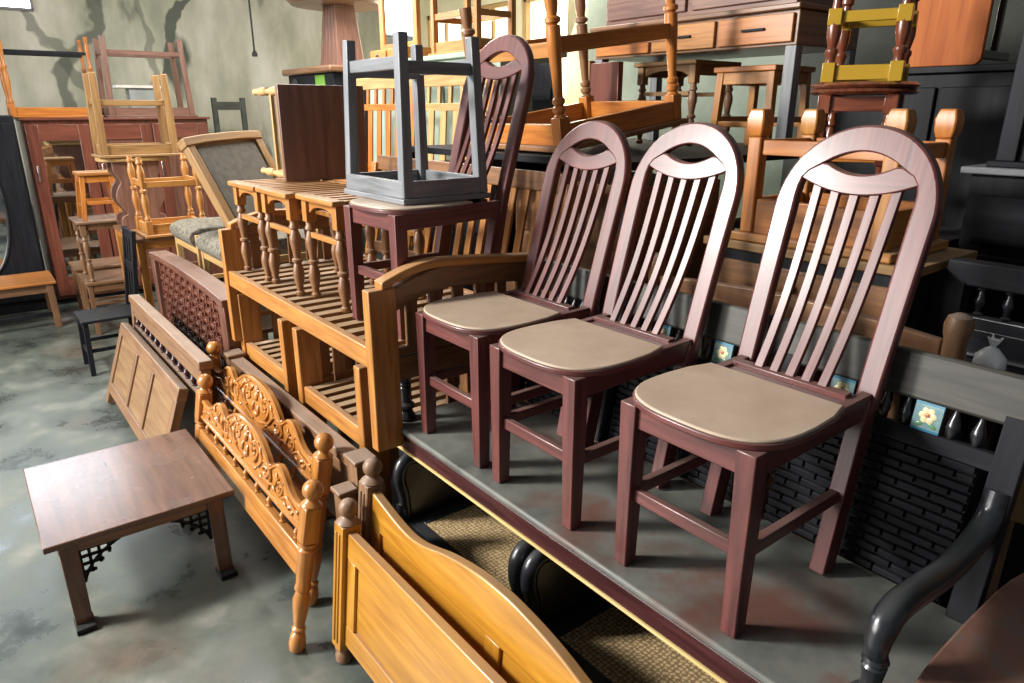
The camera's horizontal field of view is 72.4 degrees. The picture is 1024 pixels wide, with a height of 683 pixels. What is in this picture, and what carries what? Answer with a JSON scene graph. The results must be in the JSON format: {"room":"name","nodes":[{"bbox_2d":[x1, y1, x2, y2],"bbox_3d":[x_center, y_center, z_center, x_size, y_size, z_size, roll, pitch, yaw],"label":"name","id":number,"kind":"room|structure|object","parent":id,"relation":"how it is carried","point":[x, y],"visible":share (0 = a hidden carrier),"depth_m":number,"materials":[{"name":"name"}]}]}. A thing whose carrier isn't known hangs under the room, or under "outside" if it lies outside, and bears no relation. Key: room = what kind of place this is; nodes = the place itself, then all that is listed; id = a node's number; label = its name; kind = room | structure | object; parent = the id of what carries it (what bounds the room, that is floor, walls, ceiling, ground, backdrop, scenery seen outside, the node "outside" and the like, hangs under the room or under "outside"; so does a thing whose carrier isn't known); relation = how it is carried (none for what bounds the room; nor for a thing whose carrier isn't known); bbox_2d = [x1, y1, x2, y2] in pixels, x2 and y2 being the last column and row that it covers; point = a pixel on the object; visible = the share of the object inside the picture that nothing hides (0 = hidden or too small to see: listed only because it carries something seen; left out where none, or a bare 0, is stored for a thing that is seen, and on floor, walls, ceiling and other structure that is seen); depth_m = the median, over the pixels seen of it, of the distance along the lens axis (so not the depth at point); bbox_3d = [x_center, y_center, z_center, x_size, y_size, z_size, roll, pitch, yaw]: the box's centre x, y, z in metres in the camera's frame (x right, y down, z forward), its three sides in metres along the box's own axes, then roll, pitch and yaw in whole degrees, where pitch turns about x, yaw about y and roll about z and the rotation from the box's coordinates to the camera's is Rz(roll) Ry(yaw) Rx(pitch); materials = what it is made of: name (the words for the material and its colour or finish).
{"room":"second-hand shop","nodes":[
{"label":"second-hand shop","id":0,"kind":"room"},
{"bbox_2d":[0,0,380,270],"bbox_3d":[-6.053,-2.834,8.250,11.200,4.200,0.200,-14,23,-36],"label":"wall","id":1,"kind":"structure","parent":0,"point":[215,36],"depth_m":9.15,"materials":[{"name":"paint"}]},
{"bbox_2d":[0,0,33,11],"bbox_3d":[-6.420,-4.075,7.384,2.160,0.920,0.050,-14,23,-36],"label":"window","id":2,"kind":"structure","parent":1,"relation":"in","point":[20,5],"depth_m":8.05,"materials":[{"name":"white glass"}]},
{"bbox_2d":[248,0,257,56],"bbox_3d":[-3.143,-4.196,8.323,0.068,1.500,0.070,-14,23,-36],"label":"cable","id":3,"kind":"object","parent":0,"point":[254,53],"visible":1,"depth_m":8.47,"materials":[{"name":"black"}]},
{"bbox_2d":[0,259,940,682],"bbox_3d":[-1.108,0.178,5.830,15.000,0.001,22.000,-14,23,-36],"label":"floor","id":4,"kind":"structure","parent":0,"point":[162,610],"depth_m":3.14,"materials":[{"name":"concrete"}]},
{"bbox_2d":[0,115,47,315],"bbox_3d":[-5.369,-1.266,7.093,0.840,1.950,0.648,-14,23,-36],"label":"wardrobe","id":5,"kind":"object","parent":4,"relation":"on","point":[20,248],"visible":0.87,"depth_m":7.04,"materials":[{"name":"black wood"}]},
{"bbox_2d":[0,196,6,266],"bbox_3d":[-5.229,-1.279,6.798,0.510,1.320,0.012,-14,23,-36],"label":"oval mirror","id":6,"kind":"object","parent":5,"relation":"attached to","point":[3,199],"depth_m":6.98,"materials":[{"name":"clear glass"}]},
{"bbox_2d":[0,271,62,326],"bbox_3d":[-4.976,-0.329,6.650,1.120,0.451,0.600,-14,23,-36],"label":"bench","id":7,"kind":"object","parent":4,"relation":"on","point":[15,285],"visible":1,"depth_m":6.68,"materials":[{"name":"orange wood"}]},
{"bbox_2d":[68,256,124,309],"bbox_3d":[-4.195,-0.559,7.216,0.520,0.530,0.440,-14,23,-36],"label":"stool","id":8,"kind":"object","parent":4,"relation":"on","point":[99,264],"visible":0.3,"depth_m":7.09,"materials":[{"name":"brown wood"}]},
{"bbox_2d":[73,226,138,376],"bbox_3d":[-3.246,-0.338,5.638,0.487,1.102,0.400,-14,23,-36],"label":"chair","id":9,"kind":"object","parent":4,"relation":"on","point":[116,312],"visible":0.79,"depth_m":5.62,"materials":[{"name":"black wood"}]},
{"bbox_2d":[77,268,138,334],"bbox_3d":[-3.872,-0.397,6.774,0.440,0.500,0.550,-14,23,-36],"label":"bench","id":10,"kind":"object","parent":4,"relation":"on","point":[110,279],"visible":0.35,"depth_m":6.56,"materials":[{"name":"brown wood"}]},
{"bbox_2d":[69,213,130,281],"bbox_3d":[-3.842,-0.891,6.595,0.430,0.550,0.490,-14,23,-36],"label":"side table","id":11,"kind":"object","parent":10,"relation":"on","point":[100,221],"visible":0.55,"depth_m":6.38,"materials":[{"name":"brown wood"}]},
{"bbox_2d":[72,170,120,220],"bbox_3d":[-3.814,-1.349,6.440,0.345,0.423,0.346,-14,23,-36],"label":"stool","id":12,"kind":"object","parent":11,"relation":"on","point":[88,176],"visible":0.75,"depth_m":6.33,"materials":[{"name":"brown wood"}]},
{"bbox_2d":[13,117,223,303],"bbox_3d":[-4.371,-1.552,7.997,1.820,1.925,0.705,-14,23,-36],"label":"wardrobe","id":13,"kind":"object","parent":4,"relation":"on","point":[51,148],"visible":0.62,"depth_m":7.44,"materials":[{"name":"brown wood"}]},
{"bbox_2d":[0,37,103,117],"bbox_3d":[-4.777,-2.714,7.201,0.820,0.780,0.500,-14,23,-36],"label":"table","id":14,"kind":"object","parent":13,"relation":"on","point":[16,112],"visible":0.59,"depth_m":7.11,"materials":[{"name":"orange wood"}]},
{"bbox_2d":[111,85,163,106],"bbox_3d":[-4.223,-2.739,7.943,0.490,0.310,0.260,-14,23,-36],"label":"crate","id":15,"kind":"object","parent":13,"relation":"on","point":[133,92],"visible":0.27,"depth_m":7.84,"materials":[{"name":"grey"}]},
{"bbox_2d":[92,35,197,116],"bbox_3d":[-4.059,-2.893,7.706,0.900,0.802,0.540,-14,23,-36],"label":"stool","id":16,"kind":"object","parent":13,"relation":"on","point":[110,111],"visible":0.96,"depth_m":7.62,"materials":[{"name":"paint"}]},
{"bbox_2d":[23,429,237,635],"bbox_3d":[-1.758,0.819,3.248,0.720,0.405,0.880,-14,23,-36],"label":"coffee table","id":17,"kind":"object","parent":4,"relation":"on","point":[80,503],"visible":1,"depth_m":3.07,"materials":[{"name":"brown wood"}]},
{"bbox_2d":[105,322,188,439],"bbox_3d":[-2.338,0.339,4.417,0.236,0.561,1.580,-14,23,-36],"label":"headboard","id":18,"kind":"object","parent":4,"relation":"on","point":[151,398],"visible":0.83,"depth_m":4.33,"materials":[{"name":"brown wood"}]},
{"bbox_2d":[113,224,198,307],"bbox_3d":[-2.973,-0.499,6.237,0.720,1.030,0.950,-14,23,-36],"label":"table","id":19,"kind":"object","parent":4,"relation":"on","point":[143,244],"visible":0.34,"depth_m":5.65,"materials":[{"name":"brown wood"}]},
{"bbox_2d":[95,156,166,228],"bbox_3d":[-3.259,-1.302,6.084,0.540,0.592,0.380,-14,23,-36],"label":"table","id":20,"kind":"object","parent":19,"relation":"on","point":[120,192],"visible":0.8,"depth_m":5.97,"materials":[{"name":"paint"}]},
{"bbox_2d":[82,72,179,158],"bbox_3d":[-3.219,-1.909,5.915,0.640,0.661,0.400,-14,23,-36],"label":"stool","id":21,"kind":"object","parent":20,"relation":"on","point":[101,149],"visible":0.98,"depth_m":5.86,"materials":[{"name":"beige wood"}]},
{"bbox_2d":[126,153,204,238],"bbox_3d":[-2.832,-1.207,5.745,0.500,0.620,0.440,-14,23,-36],"label":"stool","id":22,"kind":"object","parent":19,"relation":"on","point":[148,228],"visible":0.84,"depth_m":5.68,"materials":[{"name":"brown wood"}]},
{"bbox_2d":[128,294,214,439],"bbox_3d":[-2.171,0.243,4.442,0.116,0.754,1.780,-14,23,-36],"label":"headboard","id":23,"kind":"object","parent":4,"relation":"on","point":[179,353],"visible":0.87,"depth_m":4.14,"materials":[{"name":"brown wood"}]},
{"bbox_2d":[148,250,241,404],"bbox_3d":[-2.138,-0.009,4.787,0.125,1.012,1.800,-14,23,-36],"label":"headboard","id":24,"kind":"object","parent":4,"relation":"on","point":[189,297],"visible":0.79,"depth_m":4.64,"materials":[{"name":"red wood"}]},
{"bbox_2d":[210,98,261,135],"bbox_3d":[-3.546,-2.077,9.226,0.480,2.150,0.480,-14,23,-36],"label":"chair","id":25,"kind":"object","parent":4,"relation":"on","point":[241,105],"visible":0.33,"depth_m":9.04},
{"bbox_2d":[195,374,323,653],"bbox_3d":[-1.212,0.687,3.179,0.196,0.706,1.472,-14,23,-36],"label":"headboard","id":26,"kind":"object","parent":4,"relation":"on","point":[239,435],"visible":0.99,"depth_m":2.92,"materials":[{"name":"orange wood"}]},
{"bbox_2d":[206,341,333,605],"bbox_3d":[-1.267,0.557,3.465,0.194,0.762,1.582,-14,23,-36],"label":"headboard","id":27,"kind":"object","parent":4,"relation":"on","point":[250,396],"visible":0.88,"depth_m":3.18,"materials":[{"name":"orange wood"}]},
{"bbox_2d":[223,282,332,371],"bbox_3d":[-1.999,-0.020,5.459,0.720,0.610,1.580,-14,23,-36],"label":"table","id":28,"kind":"object","parent":4,"relation":"on","point":[266,321],"visible":0.02,"depth_m":4.87,"materials":[{"name":"brown wood"}]},
{"bbox_2d":[169,217,282,277],"bbox_3d":[-2.246,-0.837,5.548,0.730,0.887,0.660,-14,23,-36],"label":"upholstered armchair","id":29,"kind":"object","parent":28,"relation":"on","point":[185,232],"visible":0.3,"depth_m":5.32,"materials":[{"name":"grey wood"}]},
{"bbox_2d":[169,217,225,246],"bbox_3d":[-2.297,-0.878,5.492,0.600,0.136,0.570,-14,23,-36],"label":"seat cushion","id":30,"kind":"object","parent":29,"relation":"on","point":[184,231],"depth_m":5.30,"materials":[{"name":"grey fabric"}]},
{"bbox_2d":[195,203,322,315],"bbox_3d":[-1.790,-0.654,4.994,0.730,0.887,0.660,-14,23,-36],"label":"upholstered armchair","id":31,"kind":"object","parent":28,"relation":"on","point":[208,243],"visible":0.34,"depth_m":4.84,"materials":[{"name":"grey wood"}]},
{"bbox_2d":[177,131,281,227],"bbox_3d":[-1.960,-1.085,5.144,0.442,0.875,0.719,9,20,25],"label":"armchair","id":32,"kind":"object","parent":31,"relation":"on","point":[216,159],"visible":0.62,"depth_m":5.00,"materials":[{"name":"brown wood"}]},
{"bbox_2d":[195,230,305,261],"bbox_3d":[-1.841,-0.695,4.938,0.600,0.136,0.570,-14,23,-36],"label":"seat cushion","id":33,"kind":"object","parent":31,"relation":"on","point":[208,243],"depth_m":4.81,"materials":[{"name":"grey fabric"}]},
{"bbox_2d":[222,348,376,516],"bbox_3d":[-1.090,0.587,3.481,0.100,0.700,1.692,-14,23,-36],"label":"headboard","id":34,"kind":"object","parent":4,"relation":"on","point":[348,460],"visible":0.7,"depth_m":3.12,"materials":[{"name":"brown wood"}]},
{"bbox_2d":[237,293,398,475],"bbox_3d":[-1.094,0.244,3.992,0.612,1.030,0.700,-14,23,-36],"label":"armchair","id":35,"kind":"object","parent":4,"relation":"on","point":[276,357],"visible":0.24,"depth_m":3.78,"materials":[{"name":"brown wood"}]},
{"bbox_2d":[218,155,577,451],"bbox_3d":[-0.655,-0.356,3.460,1.001,0.984,1.774,-14,23,-36],"label":"bench","id":36,"kind":"object","parent":35,"relation":"on","point":[388,359],"visible":0.59,"depth_m":2.87,"materials":[{"name":"brown wood"}]},
{"bbox_2d":[227,178,338,280],"bbox_3d":[-1.204,-0.619,3.766,0.465,0.480,0.394,-14,23,-36],"label":"stool","id":37,"kind":"object","parent":36,"relation":"on","point":[241,189],"visible":0.54,"depth_m":3.68,"materials":[{"name":"brown wood"}]},
{"bbox_2d":[252,84,367,181],"bbox_3d":[-1.109,-1.147,3.836,0.470,0.475,0.417,-14,23,-36],"label":"stool","id":38,"kind":"object","parent":37,"relation":"on","point":[311,125],"visible":0.83,"depth_m":3.65,"materials":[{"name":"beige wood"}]},
{"bbox_2d":[255,181,376,295],"bbox_3d":[-0.952,-0.523,3.476,0.465,0.480,0.394,-14,23,-36],"label":"stool","id":39,"kind":"object","parent":36,"relation":"on","point":[271,195],"visible":0.59,"depth_m":3.36,"materials":[{"name":"brown wood"}]},
{"bbox_2d":[295,191,425,312],"bbox_3d":[-0.673,-0.433,3.206,0.465,0.480,0.394,-14,23,-36],"label":"stool","id":40,"kind":"object","parent":36,"relation":"on","point":[333,202],"visible":0.61,"depth_m":3.09,"materials":[{"name":"brown wood"}]},
{"bbox_2d":[343,35,534,339],"bbox_3d":[-0.287,-0.654,2.846,0.738,1.134,0.444,-15,24,-38],"label":"dining chair","id":41,"kind":"object","parent":36,"relation":"on","point":[397,219],"visible":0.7,"depth_m":2.82,"materials":[{"name":"red wood"}]},
{"bbox_2d":[342,31,489,205],"bbox_3d":[-0.400,-0.890,2.811,0.400,0.601,0.510,-14,23,-36],"label":"stool","id":42,"kind":"object","parent":41,"relation":"on","point":[406,185],"visible":1,"depth_m":2.73,"materials":[{"name":"grey wood"}]},
{"bbox_2d":[282,65,367,260],"bbox_3d":[-2.061,-1.946,8.353,0.650,2.450,1.360,-14,23,-36],"label":"dresser","id":43,"kind":"object","parent":4,"relation":"on","point":[324,74],"visible":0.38,"depth_m":7.67,"materials":[{"name":"black wood"}]},
{"bbox_2d":[286,0,377,65],"bbox_3d":[-1.887,-3.404,7.680,1.080,0.740,1.080,-14,23,-36],"label":"stand","id":44,"kind":"object","parent":43,"relation":"on","point":[339,21],"visible":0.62,"depth_m":7.54,"materials":[{"name":"paint"}]},
{"bbox_2d":[330,481,357,518],"bbox_3d":[-0.656,0.855,2.830,0.084,0.600,0.084,-14,23,-36],"label":"bed post","id":45,"kind":"object","parent":4,"relation":"on","point":[347,489],"visible":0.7,"depth_m":2.73,"materials":[{"name":"brown wood"}]},
{"bbox_2d":[330,228,412,259],"bbox_3d":[-1.042,-0.282,5.632,0.850,1.000,2.150,-14,23,-36],"label":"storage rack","id":46,"kind":"object","parent":4,"relation":"on","point":[379,254],"visible":0.02,"depth_m":5.48,"materials":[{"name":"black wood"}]},
{"bbox_2d":[336,75,501,252],"bbox_3d":[-0.913,-1.298,5.128,0.598,1.246,2.000,-14,23,-36],"label":"settee","id":47,"kind":"object","parent":46,"relation":"on","point":[439,81],"visible":0.34,"depth_m":5.14,"materials":[{"name":"brown wood"}]},
{"bbox_2d":[292,322,470,518],"bbox_3d":[-0.580,0.451,3.367,0.612,1.030,0.700,-14,23,-36],"label":"bench","id":48,"kind":"object","parent":4,"relation":"on","point":[329,401],"visible":0.22,"depth_m":3.25,"materials":[{"name":"brown wood"}]},
{"bbox_2d":[332,498,506,682],"bbox_3d":[-0.103,1.098,1.976,0.138,0.679,1.747,-14,23,-36],"label":"footboard","id":49,"kind":"object","parent":4,"relation":"on","point":[379,619],"visible":1,"depth_m":2.33,"materials":[{"name":"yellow wood"}]},
{"bbox_2d":[393,453,535,601],"bbox_3d":[0.060,0.813,2.784,0.764,0.713,0.806,-14,23,-36],"label":"armchair","id":50,"kind":"object","parent":4,"relation":"on","point":[433,509],"visible":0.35,"depth_m":2.78,"materials":[{"name":"brown wood"}]},
{"bbox_2d":[370,52,566,161],"bbox_3d":[-0.488,-1.151,6.035,0.630,2.395,2.080,-14,23,-36],"label":"tall cabinet","id":51,"kind":"object","parent":4,"relation":"on","point":[452,56],"visible":0.02,"depth_m":5.44,"materials":[{"name":"paint"}]},
{"bbox_2d":[370,0,431,58],"bbox_3d":[-0.967,-2.868,5.901,0.297,0.950,0.640,-14,23,-36],"label":"mirror","id":52,"kind":"object","parent":51,"relation":"on","point":[394,15],"visible":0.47,"depth_m":5.93,"materials":[{"name":"brown wood"}]},
{"bbox_2d":[428,0,515,55],"bbox_3d":[-0.300,-2.575,5.250,0.400,0.800,0.660,-14,23,-36],"label":"stool","id":53,"kind":"object","parent":51,"relation":"on","point":[479,14],"visible":0.47,"depth_m":5.22,"materials":[{"name":"brown wood"}]},
{"bbox_2d":[358,457,592,682],"bbox_3d":[-0.056,1.006,2.064,0.150,0.798,1.657,-14,23,-36],"label":"headboard","id":54,"kind":"object","parent":4,"relation":"on","point":[492,619],"visible":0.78,"depth_m":2.09,"materials":[{"name":"brown wood"}]},
{"bbox_2d":[532,63,553,111],"bbox_3d":[0.221,-0.809,5.153,0.055,2.300,0.220,-14,23,-36],"label":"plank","id":55,"kind":"object","parent":4,"relation":"on","point":[542,93],"visible":0.23,"depth_m":4.82,"materials":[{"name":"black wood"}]},
{"bbox_2d":[412,138,799,438],"bbox_3d":[0.673,-0.266,4.308,1.900,1.800,1.750,-14,23,-36],"label":"storage rack","id":56,"kind":"object","parent":4,"relation":"on","point":[694,153],"visible":0.12,"depth_m":3.47,"materials":[{"name":"black wood"}]},
{"bbox_2d":[432,159,573,254],"bbox_3d":[-0.070,-0.777,4.163,0.644,0.560,0.660,-14,23,-36],"label":"bench","id":57,"kind":"object","parent":56,"relation":"on","point":[496,163],"visible":0.02,"depth_m":3.91,"materials":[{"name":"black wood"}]},
{"bbox_2d":[463,284,683,385],"bbox_3d":[0.246,-0.068,4.056,0.704,0.580,1.500,-14,23,-36],"label":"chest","id":58,"kind":"object","parent":56,"relation":"on","point":[469,287],"visible":0.02,"depth_m":4.06,"materials":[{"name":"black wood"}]},
{"bbox_2d":[459,0,688,152],"bbox_3d":[0.318,-1.403,3.594,0.957,0.784,0.760,-14,23,-36],"label":"table","id":59,"kind":"object","parent":56,"relation":"on","point":[544,129],"visible":0.8,"depth_m":3.45,"materials":[{"name":"brown wood"}]},
{"bbox_2d":[588,61,622,100],"bbox_3d":[0.555,-1.460,4.278,0.050,0.485,0.280,-14,23,-36],"label":"board","id":60,"kind":"object","parent":56,"relation":"on","point":[605,78],"visible":0.37,"depth_m":4.20,"materials":[{"name":"red wood"}]},
{"bbox_2d":[516,169,719,283],"bbox_3d":[0.484,-0.545,3.493,0.644,0.540,0.800,-14,23,-36],"label":"chest","id":61,"kind":"object","parent":56,"relation":"on","point":[693,271],"visible":0.05,"depth_m":3.22,"materials":[{"name":"brown wood"}]},
{"bbox_2d":[634,59,740,145],"bbox_3d":[1.055,-1.456,4.290,0.430,0.470,0.470,-14,23,-36],"label":"stool","id":62,"kind":"object","parent":56,"relation":"on","point":[693,68],"visible":0.65,"depth_m":4.15,"materials":[{"name":"beige wood"}]},
{"bbox_2d":[590,0,858,139],"bbox_3d":[1.172,-1.660,4.064,0.640,1.000,1.420,-14,23,-36],"label":"desk","id":63,"kind":"object","parent":56,"relation":"on","point":[707,29],"visible":0.58,"depth_m":3.67,"materials":[{"name":"brown wood"}]},
{"bbox_2d":[711,64,815,145],"bbox_3d":[1.368,-1.285,3.855,0.380,0.421,0.380,-14,23,-36],"label":"stool","id":64,"kind":"object","parent":56,"relation":"on","point":[754,76],"visible":0.62,"depth_m":3.78,"materials":[{"name":"orange wood"}]},
{"bbox_2d":[520,549,718,682],"bbox_3d":[0.559,1.013,2.178,0.764,0.713,0.806,-14,23,-36],"label":"armchair","id":65,"kind":"object","parent":4,"relation":"on","point":[610,646],"visible":0.34,"depth_m":2.18,"materials":[{"name":"brown wood"}]},
{"bbox_2d":[398,259,1023,682],"bbox_3d":[0.358,0.595,2.295,0.667,1.429,1.919,-14,23,-36],"label":"platform","id":66,"kind":"object","parent":4,"relation":"on","point":[915,485],"visible":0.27,"depth_m":1.79,"materials":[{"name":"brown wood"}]},
{"bbox_2d":[415,121,631,468],"bbox_3d":[0.042,-0.210,2.558,0.738,1.134,0.444,-14,23,-36],"label":"dining chair","id":67,"kind":"object","parent":66,"relation":"on","point":[477,321],"visible":0.95,"depth_m":2.54,"materials":[{"name":"red wood"}]},
{"bbox_2d":[490,122,744,530],"bbox_3d":[0.322,-0.093,2.205,0.738,1.134,0.444,-14,23,-36],"label":"dining chair","id":68,"kind":"object","parent":66,"relation":"on","point":[576,359],"visible":0.98,"depth_m":2.18,"materials":[{"name":"red wood"}]},
{"bbox_2d":[717,346,727,358],"bbox_3d":[0.654,0.035,2.177,0.009,0.038,0.042,-14,23,-36],"label":"flower","id":69,"kind":"object","parent":66,"relation":"on","point":[722,351],"depth_m":2.18,"materials":[{"name":"beige ceramic"}]},
{"bbox_2d":[614,125,943,638],"bbox_3d":[0.665,0.045,1.788,0.738,1.134,0.444,-14,23,-36],"label":"dining chair","id":70,"kind":"object","parent":66,"relation":"on","point":[741,415],"visible":1,"depth_m":1.77,"materials":[{"name":"red wood"}]},
{"bbox_2d":[834,382,848,391],"bbox_3d":[0.890,0.129,1.891,0.009,0.038,0.042,-14,23,-36],"label":"flower","id":71,"kind":"object","parent":66,"relation":"on","point":[841,385],"depth_m":1.89,"materials":[{"name":"beige ceramic"}]},
{"bbox_2d":[914,421,922,424],"bbox_3d":[1.011,0.203,1.743,0.003,0.013,0.020,-15,23,-38],"label":"leaf","id":72,"kind":"object","parent":66,"relation":"on","point":[915,422],"depth_m":1.74,"materials":[{"name":"green ceramic"}]},
{"bbox_2d":[919,408,936,423],"bbox_3d":[1.025,0.184,1.726,0.009,0.038,0.042,-14,23,-36],"label":"flower","id":73,"kind":"object","parent":66,"relation":"on","point":[926,415],"depth_m":1.72,"materials":[{"name":"beige ceramic"}]},
{"bbox_2d":[928,424,935,430],"bbox_3d":[1.031,0.211,1.719,0.003,0.013,0.020,-13,22,-33],"label":"leaf","id":74,"kind":"object","parent":66,"relation":"on","point":[931,427],"depth_m":1.72,"materials":[{"name":"green ceramic"}]},
{"bbox_2d":[644,253,974,583],"bbox_3d":[0.867,0.486,2.465,0.070,1.450,1.112,-14,23,-36],"label":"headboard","id":75,"kind":"object","parent":4,"relation":"on","point":[958,328],"visible":0.15,"depth_m":2.04,"materials":[{"name":"brown wood"}]},
{"bbox_2d":[690,235,977,577],"bbox_3d":[1.138,0.386,2.735,0.499,1.550,0.760,-14,23,-36],"label":"bench","id":76,"kind":"object","parent":4,"relation":"on","point":[740,266],"visible":0.07,"depth_m":2.29,"materials":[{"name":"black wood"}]},
{"bbox_2d":[730,109,964,263],"bbox_3d":[1.139,-0.561,2.402,0.420,0.452,0.580,-14,23,-36],"label":"stool","id":77,"kind":"object","parent":76,"relation":"on","point":[757,209],"visible":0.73,"depth_m":2.34,"materials":[{"name":"brown wood"}]},
{"bbox_2d":[732,217,960,247],"bbox_3d":[1.482,0.210,3.314,0.570,1.520,0.870,-14,23,-36],"label":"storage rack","id":78,"kind":"object","parent":4,"relation":"on","point":[952,235],"visible":0.03,"depth_m":2.87,"materials":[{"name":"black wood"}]},
{"bbox_2d":[809,88,919,192],"bbox_3d":[1.425,-0.757,2.927,0.410,0.560,0.410,11,21,30],"label":"stool","id":79,"kind":"object","parent":78,"relation":"on","point":[832,101],"visible":0.28,"depth_m":2.76,"materials":[{"name":"red wood"}]},
{"bbox_2d":[810,0,920,88],"bbox_3d":[1.425,-1.291,2.751,0.410,0.560,0.410,11,21,30],"label":"stool","id":80,"kind":"object","parent":79,"relation":"on","point":[834,74],"visible":0.99,"depth_m":2.70,"materials":[{"name":"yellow wood"}]},
{"bbox_2d":[828,63,1015,247],"bbox_3d":[2.197,-0.273,3.709,0.656,2.190,1.040,-14,23,-36],"label":"wardrobe","id":81,"kind":"object","parent":4,"relation":"on","point":[982,91],"visible":0.06,"depth_m":3.19,"materials":[{"name":"black wood"}]},
{"bbox_2d":[909,0,1009,66],"bbox_3d":[2.108,-1.522,3.263,0.435,0.460,0.370,-14,23,-36],"label":"table","id":82,"kind":"object","parent":81,"relation":"on","point":[948,32],"visible":0.77,"depth_m":3.15,"materials":[{"name":"brown wood"}]},
{"bbox_2d":[885,257,1023,589],"bbox_3d":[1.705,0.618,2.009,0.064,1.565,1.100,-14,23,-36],"label":"bench","id":83,"kind":"object","parent":4,"relation":"on","point":[962,273],"visible":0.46,"depth_m":2.13,"materials":[{"name":"black wood"}]},
{"bbox_2d":[916,573,1023,682],"bbox_3d":[1.198,1.147,1.365,1.000,0.966,0.750,-14,23,-36],"label":"table","id":84,"kind":"object","parent":4,"relation":"on","point":[988,647],"visible":1,"depth_m":1.42,"materials":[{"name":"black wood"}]},
{"bbox_2d":[940,413,1002,608],"bbox_3d":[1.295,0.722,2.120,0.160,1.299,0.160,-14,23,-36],"label":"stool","id":85,"kind":"object","parent":4,"relation":"on","point":[993,430],"visible":0.02,"depth_m":1.95,"materials":[{"name":"black wood"}]},
{"bbox_2d":[972,334,1006,370],"bbox_3d":[1.294,0.044,1.896,0.080,0.125,0.079,-14,23,-36],"label":"plastic bag","id":86,"kind":"object","parent":85,"relation":"on","point":[990,356],"visible":0.78,"depth_m":1.87,"materials":[{"name":"white plastic"}]},
{"bbox_2d":[941,164,1023,596],"bbox_3d":[2.242,0.279,2.659,0.565,1.800,1.100,-14,23,-36],"label":"tall cabinet","id":87,"kind":"object","parent":4,"relation":"on","point":[993,219],"visible":0.29,"depth_m":2.59,"materials":[{"name":"black wood"}]},
{"bbox_2d":[986,30,1023,168],"bbox_3d":[2.094,-0.991,2.358,0.400,0.800,0.600,-14,23,-36],"label":"table","id":88,"kind":"object","parent":87,"relation":"on","point":[1010,152],"visible":1,"depth_m":2.52,"materials":[{"name":"black wood"}]},
{"bbox_2d":[983,478,1023,603],"bbox_3d":[1.554,0.730,1.981,0.400,1.370,0.312,16,24,39],"label":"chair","id":89,"kind":"object","parent":4,"relation":"on","point":[1017,516],"visible":0.02,"depth_m":1.92,"materials":[{"name":"black wood"}]},
{"bbox_2d":[420,0,1023,229],"bbox_3d":[3.035,-1.935,5.533,0.200,4.200,15.500,-14,23,-36],"label":"wall","id":90,"kind":"structure","parent":0,"point":[596,9],"depth_m":6.45,"materials":[{"name":"grey paint"}]},
{"bbox_2d":[428,16,460,47],"bbox_3d":[-0.922,-3.916,10.170,0.090,1.550,0.910,-14,23,-36],"label":"window","id":91,"kind":"structure","parent":90,"relation":"in","point":[446,32],"depth_m":10.01,"materials":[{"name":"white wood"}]},
{"bbox_2d":[481,1,507,38],"bbox_3d":[-0.232,-3.639,9.332,0.090,1.550,0.770,-14,23,-36],"label":"window","id":92,"kind":"structure","parent":90,"relation":"in","point":[494,29],"depth_m":9.14,"materials":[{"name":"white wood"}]},
{"bbox_2d":[523,0,568,104],"bbox_3d":[0.442,-3.368,8.512,0.090,1.550,0.860,-14,23,-36],"label":"window","id":93,"kind":"structure","parent":90,"relation":"in","point":[534,25],"depth_m":8.48,"materials":[{"name":"white glass"}]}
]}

